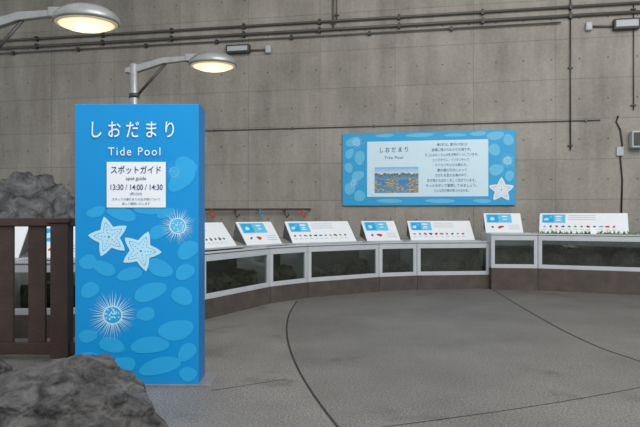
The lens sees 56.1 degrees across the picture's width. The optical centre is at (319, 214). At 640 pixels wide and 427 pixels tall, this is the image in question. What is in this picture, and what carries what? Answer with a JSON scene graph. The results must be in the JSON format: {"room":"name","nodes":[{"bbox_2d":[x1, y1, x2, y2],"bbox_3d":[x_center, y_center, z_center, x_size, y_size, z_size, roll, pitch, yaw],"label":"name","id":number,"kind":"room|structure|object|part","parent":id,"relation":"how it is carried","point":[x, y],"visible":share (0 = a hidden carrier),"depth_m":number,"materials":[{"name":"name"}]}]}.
{"room":"animal exhibit","nodes":[
{"label":"animal exhibit","id":0,"kind":"room"},
{"bbox_2d":[0,0,639,244],"bbox_3d":[-0.956,-2.650,14.831,26.000,8.200,0.301,0,0,11],"label":"wall","id":1,"kind":"structure","parent":0,"point":[521,73],"depth_m":14.41,"materials":[{"name":"concrete"}]},
{"bbox_2d":[226,44,270,54],"bbox_3d":[-1.753,-4.069,14.735,1.124,0.234,0.175,0,0,11],"label":"emergency light","id":2,"kind":"object","parent":1,"relation":"attached to","point":[239,48],"visible":0.98,"depth_m":14.70,"materials":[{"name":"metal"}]},
{"bbox_2d":[227,45,246,50],"bbox_3d":[-2.028,-4.088,14.705,0.515,0.116,0.015,0,0,11],"label":"diffuser","id":3,"kind":"object","parent":2,"relation":"attached to","point":[229,47],"depth_m":14.70,"materials":[{"name":"plastic"}]},
{"bbox_2d":[205,208,310,218],"bbox_3d":[-2.327,-0.038,14.790,4.288,0.248,0.280,0,0,11],"label":"pipe rail","id":4,"kind":"object","parent":1,"relation":"attached to","point":[206,209],"visible":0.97,"depth_m":14.59,"materials":[{"name":"metal"}]},
{"bbox_3d":[-2.338,-0.135,14.732,4.288,0.052,0.050,0,0,11],"label":"rail","id":5,"kind":"part","parent":4,"relation":"part of","materials":[{"name":"metal"}]},
{"bbox_2d":[0,22,560,54],"bbox_3d":[-1.729,-4.310,14.774,14.500,0.096,0.095,0,0,11],"label":"conduit","id":6,"kind":"object","parent":1,"relation":"attached to","point":[451,28],"visible":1,"depth_m":14.57,"materials":[{"name":"metal"}]},
{"bbox_2d":[0,10,639,49],"bbox_3d":[-0.993,-4.450,14.628,26.000,0.130,0.115,0,0,11],"label":"conduit","id":7,"kind":"object","parent":1,"relation":"attached to","point":[570,15],"visible":1,"depth_m":14.36,"materials":[{"name":"metal"}]},
{"bbox_2d":[0,1,639,41],"bbox_3d":[-0.993,-4.650,14.631,26.000,0.120,0.109,0,0,11],"label":"conduit","id":8,"kind":"object","parent":1,"relation":"attached to","point":[243,26],"visible":0.98,"depth_m":14.34,"materials":[{"name":"metal"}]},
{"bbox_2d":[331,0,335,27],"bbox_3d":[0.319,-5.006,14.406,0.100,1.011,0.065,0,0,11],"label":"conduit","id":9,"kind":"object","parent":1,"relation":"attached to","point":[332,23],"visible":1,"depth_m":14.38,"materials":[{"name":"metal"}]},
{"bbox_2d":[205,119,599,131],"bbox_3d":[1.641,-2.107,14.171,9.317,0.060,0.049,0,0,11],"label":"conduit","id":10,"kind":"object","parent":1,"relation":"attached to","point":[585,120],"visible":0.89,"depth_m":14.09,"materials":[{"name":"grey metal"}]},
{"bbox_2d":[343,129,514,205],"bbox_3d":[2.491,-1.081,13.999,3.958,1.719,0.070,0,0,11],"label":"wall panel","id":11,"kind":"object","parent":1,"relation":"attached to","point":[509,150],"visible":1,"depth_m":13.97,"materials":[{"name":"blue plastic"}]},
{"bbox_2d":[344,131,513,202],"bbox_3d":[2.498,-1.094,13.956,3.908,1.645,0.010,0,0,11],"label":"print layer","id":12,"kind":"object","parent":11,"relation":"attached to","point":[427,168],"visible":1,"depth_m":13.94,"materials":[{"name":"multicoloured paper"}]},
{"bbox_2d":[375,167,417,192],"bbox_3d":[1.793,-0.824,14.082,1.020,0.603,0.001,0,0,11],"label":"picture","id":13,"kind":"object","parent":12,"relation":"attached to","point":[387,179],"depth_m":14.08},
{"bbox_2d":[568,0,572,149],"bbox_3d":[5.601,-3.296,13.425,0.100,3.678,0.059,0,0,11],"label":"conduit","id":14,"kind":"object","parent":1,"relation":"attached to","point":[570,67],"visible":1,"depth_m":13.40,"materials":[{"name":"metal"}]},
{"bbox_2d":[585,17,639,30],"bbox_3d":[6.435,-4.183,13.208,1.103,0.234,0.175,0,0,11],"label":"emergency light","id":15,"kind":"object","parent":1,"relation":"attached to","point":[620,24],"visible":1,"depth_m":13.10,"materials":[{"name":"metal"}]},
{"bbox_3d":[6.346,-4.173,13.263,0.768,0.081,0.038,0,0,11],"label":"arm","id":16,"kind":"part","parent":15,"relation":"part of"},
{"bbox_2d":[616,19,638,26],"bbox_3d":[6.701,-4.188,13.077,0.453,0.144,0.015,0,0,11],"label":"diffuser","id":17,"kind":"object","parent":15,"relation":"attached to","point":[619,22],"depth_m":13.07,"materials":[{"name":"paint"}]},
{"bbox_2d":[616,116,623,212],"bbox_3d":[6.607,-1.108,13.237,0.162,2.174,0.059,0,0,11],"label":"cable","id":18,"kind":"object","parent":1,"relation":"attached to","point":[619,150],"visible":0.94,"depth_m":13.22,"materials":[{"name":"black plastic"}]},
{"bbox_2d":[631,4,635,109],"bbox_3d":[6.888,-3.469,13.187,0.100,2.313,0.055,0,0,11],"label":"conduit","id":19,"kind":"object","parent":1,"relation":"attached to","point":[633,8],"visible":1,"depth_m":13.16,"materials":[{"name":"metal"}]},
{"bbox_2d":[629,130,639,148],"bbox_3d":[6.897,-1.640,13.066,0.265,0.368,0.289,0,0,11],"label":"wall speaker","id":20,"kind":"object","parent":1,"relation":"attached to","point":[634,136],"visible":1,"depth_m":12.95,"materials":[{"name":"paint"}]},
{"bbox_2d":[634,132,639,145],"bbox_3d":[6.871,-1.640,12.929,0.205,0.288,0.010,0,0,11],"label":"grille","id":21,"kind":"object","parent":20,"relation":"attached to","point":[636,134],"depth_m":12.93,"materials":[{"name":"metal"}]},
{"bbox_2d":[0,289,639,426],"bbox_3d":[0.000,1.550,6.500,28.000,0.200,25.000,0,0,0],"label":"floor","id":22,"kind":"structure","parent":0,"point":[381,358],"depth_m":5.94,"materials":[{"name":"grey concrete"}]},
{"bbox_2d":[0,359,12,373],"bbox_3d":[-3.098,1.397,5.182,0.808,0.396,0.777,0,0,0],"label":"boulder","id":23,"kind":"object","parent":22,"relation":"on","point":[4,367],"visible":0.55,"depth_m":5.29,"materials":[{"name":"grey stone"}]},
{"bbox_2d":[0,208,40,256],"bbox_3d":[-5.912,0.871,12.033,2.036,2.227,1.150,0,0,0],"label":"rock formation","id":24,"kind":"object","parent":22,"relation":"on","point":[23,212],"visible":0.08,"depth_m":11.73,"materials":[{"name":"grey stone"}]},
{"bbox_2d":[0,171,54,213],"bbox_3d":[-6.146,0.542,12.599,2.428,2.917,1.710,0,0,0],"label":"rock formation","id":25,"kind":"object","parent":22,"relation":"on","point":[20,190],"visible":0.25,"depth_m":12.21,"materials":[{"name":"grey stone"}]},
{"bbox_2d":[0,218,74,358],"bbox_3d":[-3.450,0.740,6.000,3.500,1.420,0.180,0,0,0],"label":"wooden fence","id":26,"kind":"object","parent":22,"relation":"on","point":[61,344],"visible":0.39,"depth_m":5.98,"materials":[{"name":"brown wood"}]},
{"bbox_2d":[15,258,74,338],"bbox_3d":[-3.400,1.000,7.465,0.692,0.900,0.869,0,0,0],"label":"tank","id":27,"kind":"object","parent":22,"relation":"on","point":[21,265],"visible":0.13,"depth_m":7.09,"materials":[{"name":"glass"}]},
{"bbox_2d":[47,227,74,257],"bbox_3d":[-3.407,0.357,7.876,0.576,0.406,0.398,0,0,-4],"label":"information board","id":28,"kind":"object","parent":27,"relation":"on","point":[48,228],"visible":0.04,"depth_m":7.82,"materials":[{"name":"white plastic"}]},
{"bbox_2d":[39,183,74,226],"bbox_3d":[-5.293,0.733,12.373,1.445,2.780,1.447,0,0,0],"label":"rock formation","id":29,"kind":"object","parent":22,"relation":"on","point":[62,203],"visible":0.16,"depth_m":12.12,"materials":[{"name":"grey stone"}]},
{"bbox_2d":[0,3,119,47],"bbox_3d":[-2.993,-0.405,6.500,1.635,3.710,0.604,0,0,0],"label":"lamp post","id":30,"kind":"object","parent":22,"relation":"on","point":[78,17],"visible":1,"depth_m":6.40,"materials":[{"name":"metal"}]},
{"bbox_3d":[-3.295,-2.090,6.500,1.030,0.260,0.090,0,0,0],"label":"arm","id":31,"kind":"part","parent":30,"relation":"part of","materials":[{"name":"metal"}]},
{"bbox_2d":[73,259,74,336],"bbox_3d":[-2.436,1.000,7.490,1.303,0.900,0.818,0,0,0],"label":"tank","id":32,"kind":"object","parent":22,"relation":"on","point":[74,259],"visible":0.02,"depth_m":7.14,"materials":[{"name":"stone"}]},
{"bbox_2d":[0,354,168,426],"bbox_3d":[-1.874,1.206,4.094,1.669,0.508,1.104,0,0,0],"label":"rock","id":33,"kind":"object","parent":22,"relation":"on","point":[80,390],"visible":1,"depth_m":3.90,"materials":[{"name":"grey stone"}]},
{"bbox_2d":[125,51,236,103],"bbox_3d":[-2.022,-0.455,8.750,1.635,3.810,0.604,0,0,0],"label":"lamp post","id":34,"kind":"object","parent":22,"relation":"on","point":[209,61],"visible":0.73,"depth_m":8.69,"materials":[{"name":"metal"}]},
{"bbox_3d":[-2.325,-2.190,8.750,1.030,0.260,0.090,0,0,0],"label":"arm","id":35,"kind":"part","parent":34,"relation":"part of","materials":[{"name":"metal"}]},
{"bbox_2d":[144,373,217,385],"bbox_3d":[-1.538,1.444,5.278,1.224,0.012,0.400,0,0,0],"label":"base plate","id":36,"kind":"object","parent":22,"relation":"on","point":[208,379],"visible":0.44,"depth_m":5.12,"materials":[{"name":"metal"}]},
{"bbox_2d":[75,104,198,382],"bbox_3d":[-1.563,0.246,5.253,1.054,2.385,0.270,0,0,0],"label":"sign","id":37,"kind":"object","parent":36,"relation":"on","point":[92,154],"depth_m":5.12,"materials":[{"name":"blue plastic"}]},
{"bbox_2d":[79,330,97,342],"bbox_3d":[-1.972,1.035,5.113,0.153,0.102,0.005,0,0,0],"label":"print leaf","id":38,"kind":"object","parent":37,"relation":"attached to","point":[86,336],"depth_m":5.12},
{"bbox_2d":[81,282,98,297],"bbox_3d":[-1.959,0.639,5.113,0.145,0.128,0.005,0,0,0],"label":"print leaf","id":39,"kind":"object","parent":37,"relation":"attached to","point":[90,289],"depth_m":5.12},
{"bbox_2d":[79,254,141,280],"bbox_3d":[-1.785,0.447,5.113,0.528,0.221,0.005,0,0,0],"label":"print leaf","id":40,"kind":"object","parent":37,"relation":"attached to","point":[89,261],"depth_m":5.12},
{"bbox_2d":[99,337,124,352],"bbox_3d":[-1.772,1.107,5.113,0.213,0.128,0.005,0,0,0],"label":"print leaf","id":41,"kind":"object","parent":37,"relation":"attached to","point":[110,344],"depth_m":5.12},
{"bbox_2d":[104,307,120,322],"bbox_3d":[-1.767,0.852,5.113,0.136,0.128,0.005,0,0,0],"label":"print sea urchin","id":42,"kind":"object","parent":37,"relation":"attached to","point":[112,320],"depth_m":5.11,"materials":[{"name":"blue paint"}]},
{"bbox_2d":[115,357,134,370],"bbox_3d":[-1.661,1.269,5.113,0.162,0.111,0.005,0,0,0],"label":"print leaf","id":43,"kind":"object","parent":37,"relation":"attached to","point":[126,363],"depth_m":5.12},
{"bbox_2d":[86,206,174,221],"bbox_3d":[-1.614,-0.009,5.113,0.750,0.128,0.005,0,0,0],"label":"print leaf","id":44,"kind":"object","parent":37,"relation":"attached to","point":[120,213],"depth_m":5.12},
{"bbox_2d":[92,121,173,136],"bbox_3d":[-1.593,-0.728,5.106,0.700,0.136,0.001,0,0,0],"label":"lettering","id":45,"kind":"object","parent":37,"relation":"attached to","point":[151,124],"visible":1,"depth_m":5.11},
{"bbox_2d":[108,147,159,154],"bbox_3d":[-1.580,-0.541,5.106,0.444,0.068,0.001,0,0,0],"label":"lettering","id":46,"kind":"object","parent":37,"relation":"attached to","point":[108,147],"visible":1,"depth_m":5.11},
{"bbox_2d":[107,162,165,206],"bbox_3d":[-1.565,-0.258,5.110,0.503,0.388,0.001,0,0,0],"label":"print","id":47,"kind":"object","parent":37,"relation":"attached to","point":[158,177],"depth_m":5.11},
{"bbox_2d":[111,166,160,172],"bbox_3d":[-1.566,-0.386,5.106,0.426,0.068,0.001,0,0,0],"label":"lettering","id":48,"kind":"object","parent":47,"relation":"attached to","point":[121,168],"visible":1,"depth_m":5.11},
{"bbox_2d":[112,198,159,200],"bbox_3d":[-1.566,-0.134,5.106,0.409,0.023,0.001,0,0,0],"label":"lettering","id":49,"kind":"object","parent":47,"relation":"attached to","point":[112,198],"visible":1,"depth_m":5.11},
{"bbox_2d":[113,184,162,189],"bbox_3d":[-1.561,-0.237,5.106,0.444,0.047,0.001,0,0,0],"label":"lettering","id":50,"kind":"object","parent":47,"relation":"attached to","point":[113,184],"visible":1,"depth_m":5.11},
{"bbox_2d":[88,211,194,337],"bbox_3d":[-1.521,0.506,5.112,0.933,1.152,0.004,0,0,0],"label":"print","id":51,"kind":"object","parent":37,"relation":"attached to","point":[103,228],"depth_m":5.11},
{"bbox_2d":[136,307,154,320],"bbox_3d":[-1.486,0.843,5.113,0.153,0.111,0.005,0,0,0],"label":"print leaf","id":52,"kind":"object","parent":37,"relation":"attached to","point":[147,313],"depth_m":5.12,"materials":[{"name":"blue paint"}]},
{"bbox_2d":[134,283,166,301],"bbox_3d":[-1.444,0.660,5.113,0.273,0.153,0.005,0,0,0],"label":"print leaf","id":53,"kind":"object","parent":37,"relation":"attached to","point":[148,292],"depth_m":5.12,"materials":[{"name":"blue paint"}]},
{"bbox_2d":[131,320,192,352],"bbox_3d":[-1.346,1.035,5.113,0.520,0.273,0.005,0,0,0],"label":"print leaf","id":54,"kind":"object","parent":37,"relation":"attached to","point":[175,330],"depth_m":5.12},
{"bbox_2d":[128,225,197,279],"bbox_3d":[-1.337,0.319,5.113,0.588,0.460,0.005,0,0,0],"label":"print leaf","id":55,"kind":"object","parent":37,"relation":"attached to","point":[158,267],"depth_m":5.12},
{"bbox_2d":[139,343,195,375],"bbox_3d":[-1.299,1.231,5.113,0.477,0.273,0.005,0,0,0],"label":"print leaf","id":56,"kind":"object","parent":37,"relation":"attached to","point":[160,365],"depth_m":5.12,"materials":[{"name":"blue paint"}]},
{"bbox_2d":[166,162,184,232],"bbox_3d":[-1.246,-0.155,5.114,0.211,0.620,0.003,0,0,0],"label":"print","id":57,"kind":"object","parent":37,"relation":"attached to","point":[175,221],"visible":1,"depth_m":5.11},
{"bbox_2d":[171,287,191,304],"bbox_3d":[-1.180,0.690,5.113,0.170,0.145,0.005,0,0,0],"label":"print leaf","id":58,"kind":"object","parent":37,"relation":"attached to","point":[181,295],"depth_m":5.12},
{"bbox_2d":[168,156,196,191],"bbox_3d":[-1.171,-0.349,5.113,0.239,0.298,0.005,0,0,0],"label":"print leaf","id":59,"kind":"object","parent":37,"relation":"attached to","point":[188,167],"depth_m":5.12,"materials":[{"name":"blue paint"}]},
{"bbox_2d":[179,367,196,381],"bbox_3d":[-1.124,1.359,5.113,0.145,0.119,0.005,0,0,0],"label":"print leaf","id":60,"kind":"object","parent":37,"relation":"attached to","point":[187,374],"depth_m":5.12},
{"bbox_2d":[199,105,204,382],"bbox_3d":[-1.035,0.246,5.253,0.003,2.385,0.262,0,0,0],"label":"side skin","id":61,"kind":"object","parent":37,"relation":"attached to","point":[201,109],"visible":1,"depth_m":5.23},
{"bbox_2d":[205,245,270,319],"bbox_3d":[-1.562,0.985,9.257,0.808,0.930,2.008,0,0,27],"label":"tank","id":62,"kind":"object","parent":22,"relation":"on","point":[237,278],"visible":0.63,"depth_m":9.37,"materials":[{"name":"glass"}]},
{"bbox_2d":[205,222,236,248],"bbox_3d":[-1.933,0.327,9.427,0.398,0.406,1.598,0,0,27],"label":"information board","id":63,"kind":"object","parent":62,"relation":"on","point":[217,235],"visible":0.27,"depth_m":9.80,"materials":[{"name":"white plastic"}]},
{"bbox_2d":[242,243,308,302],"bbox_3d":[-0.803,0.985,10.451,0.817,0.930,1.040,0,0,42],"label":"tank","id":64,"kind":"object","parent":22,"relation":"on","point":[288,262],"visible":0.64,"depth_m":10.41,"materials":[{"name":"glass"}]},
{"bbox_2d":[233,222,281,244],"bbox_3d":[-1.112,0.327,10.720,0.398,0.406,0.831,0,0,42],"label":"information board","id":65,"kind":"object","parent":64,"relation":"on","point":[246,233],"visible":1,"depth_m":10.62,"materials":[{"name":"white plastic"}]},
{"bbox_2d":[286,301,338,426],"bbox_3d":[0.176,1.448,6.048,1.276,0.001,8.104,0,0,0],"label":"expansion joint","id":66,"kind":"object","parent":22,"relation":"on","point":[292,356],"visible":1,"depth_m":5.38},
{"bbox_2d":[286,241,378,297],"bbox_3d":[0.243,0.985,11.285,1.838,0.930,0.810,0,0,-33],"label":"tank","id":67,"kind":"object","parent":22,"relation":"on","point":[334,268],"visible":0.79,"depth_m":11.17,"materials":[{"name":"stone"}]},
{"bbox_2d":[283,221,355,242],"bbox_3d":[0.004,0.327,11.616,1.463,0.406,0.398,0,0,-33],"label":"information board","id":68,"kind":"object","parent":67,"relation":"on","point":[296,231],"visible":1,"depth_m":11.53,"materials":[{"name":"white plastic"}]},
{"bbox_2d":[368,240,416,290],"bbox_3d":[1.373,0.985,11.905,0.934,0.930,0.817,0,0,-20],"label":"tank","id":69,"kind":"object","parent":22,"relation":"on","point":[397,259],"visible":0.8,"depth_m":11.64,"materials":[{"name":"stone"}]},
{"bbox_2d":[360,221,400,240],"bbox_3d":[1.227,0.327,12.288,0.747,0.406,0.398,0,0,-20],"label":"information board","id":70,"kind":"object","parent":69,"relation":"on","point":[369,230],"visible":0.98,"depth_m":12.23,"materials":[{"name":"white plastic"}]},
{"bbox_2d":[405,240,488,289],"bbox_3d":[2.578,0.985,12.145,1.704,0.930,0.811,0,0,-7],"label":"tank","id":71,"kind":"object","parent":22,"relation":"on","point":[441,264],"visible":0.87,"depth_m":11.82,"materials":[{"name":"stone"}]},
{"bbox_2d":[407,221,474,239],"bbox_3d":[2.514,0.327,12.549,1.357,0.406,0.398,0,0,-7],"label":"information board","id":72,"kind":"object","parent":71,"relation":"on","point":[416,230],"visible":1,"depth_m":12.50,"materials":[{"name":"white plastic"}]},
{"bbox_2d":[481,232,537,289],"bbox_3d":[3.806,0.905,11.993,1.018,1.090,0.817,0,0,7],"label":"tank","id":73,"kind":"object","parent":22,"relation":"on","point":[513,257],"visible":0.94,"depth_m":11.63,"materials":[{"name":"stone"}]},
{"bbox_2d":[483,213,522,232],"bbox_3d":[3.779,0.167,12.409,0.743,0.406,0.398,0,0,7],"label":"information board","id":74,"kind":"object","parent":73,"relation":"on","point":[493,222],"visible":1,"depth_m":12.36,"materials":[{"name":"white plastic"}]},
{"bbox_3d":[3.807,0.695,12.003,1.017,0.670,0.797,0,0,7],"label":"frame","id":75,"kind":"part","parent":73,"relation":"part of","materials":[{"name":"paint"}]},
{"bbox_2d":[384,387,639,426],"bbox_3d":[1.776,1.448,4.750,3.254,0.001,1.509,0,0,0],"label":"expansion joint","id":76,"kind":"object","parent":22,"relation":"on","point":[637,387],"visible":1,"depth_m":4.47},
{"bbox_2d":[494,290,638,360],"bbox_3d":[3.322,1.448,7.799,0.578,0.001,7.604,0,0,0],"label":"expansion joint","id":77,"kind":"object","parent":22,"relation":"on","point":[494,290],"visible":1,"depth_m":7.59,"materials":[{"name":"black rubber"}]},
{"bbox_2d":[537,230,639,294],"bbox_3d":[5.208,0.866,11.544,2.167,1.168,0.806,0,0,23],"label":"tank","id":78,"kind":"object","parent":22,"relation":"on","point":[607,263],"visible":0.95,"depth_m":11.31,"materials":[{"name":"stone"}]},
{"bbox_2d":[539,213,628,233],"bbox_3d":[5.241,0.167,11.972,1.616,0.406,0.398,0,0,23],"label":"information board","id":79,"kind":"object","parent":78,"relation":"on","point":[573,222],"visible":0.95,"depth_m":11.93,"materials":[{"name":"white plastic"}]},
{"bbox_3d":[5.212,0.695,11.554,2.164,0.670,0.785,0,0,23],"label":"frame","id":80,"kind":"part","parent":78,"relation":"part of","materials":[{"name":"paint"}]},
{"bbox_2d":[590,228,595,233],"bbox_3d":[5.147,0.300,11.312,0.100,0.118,0.039,0,0,0],"label":"label card","id":81,"kind":"object","parent":78,"relation":"attached to","point":[592,230],"visible":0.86,"depth_m":11.31,"materials":[{"name":"white paper"}]},
{"bbox_3d":[-4.375,1.000,7.415,1.242,0.900,0.870,0,0,0],"label":"tank","id":82,"kind":"object","parent":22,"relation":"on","visible":0},
{"bbox_2d":[15,227,27,257],"bbox_3d":[-4.370,0.357,7.826,1.026,0.406,0.398,0,0,-2],"label":"information board","id":83,"kind":"object","parent":82,"relation":"on","point":[21,233],"visible":0.32,"depth_m":7.85,"materials":[{"name":"white plastic"}]}
]}

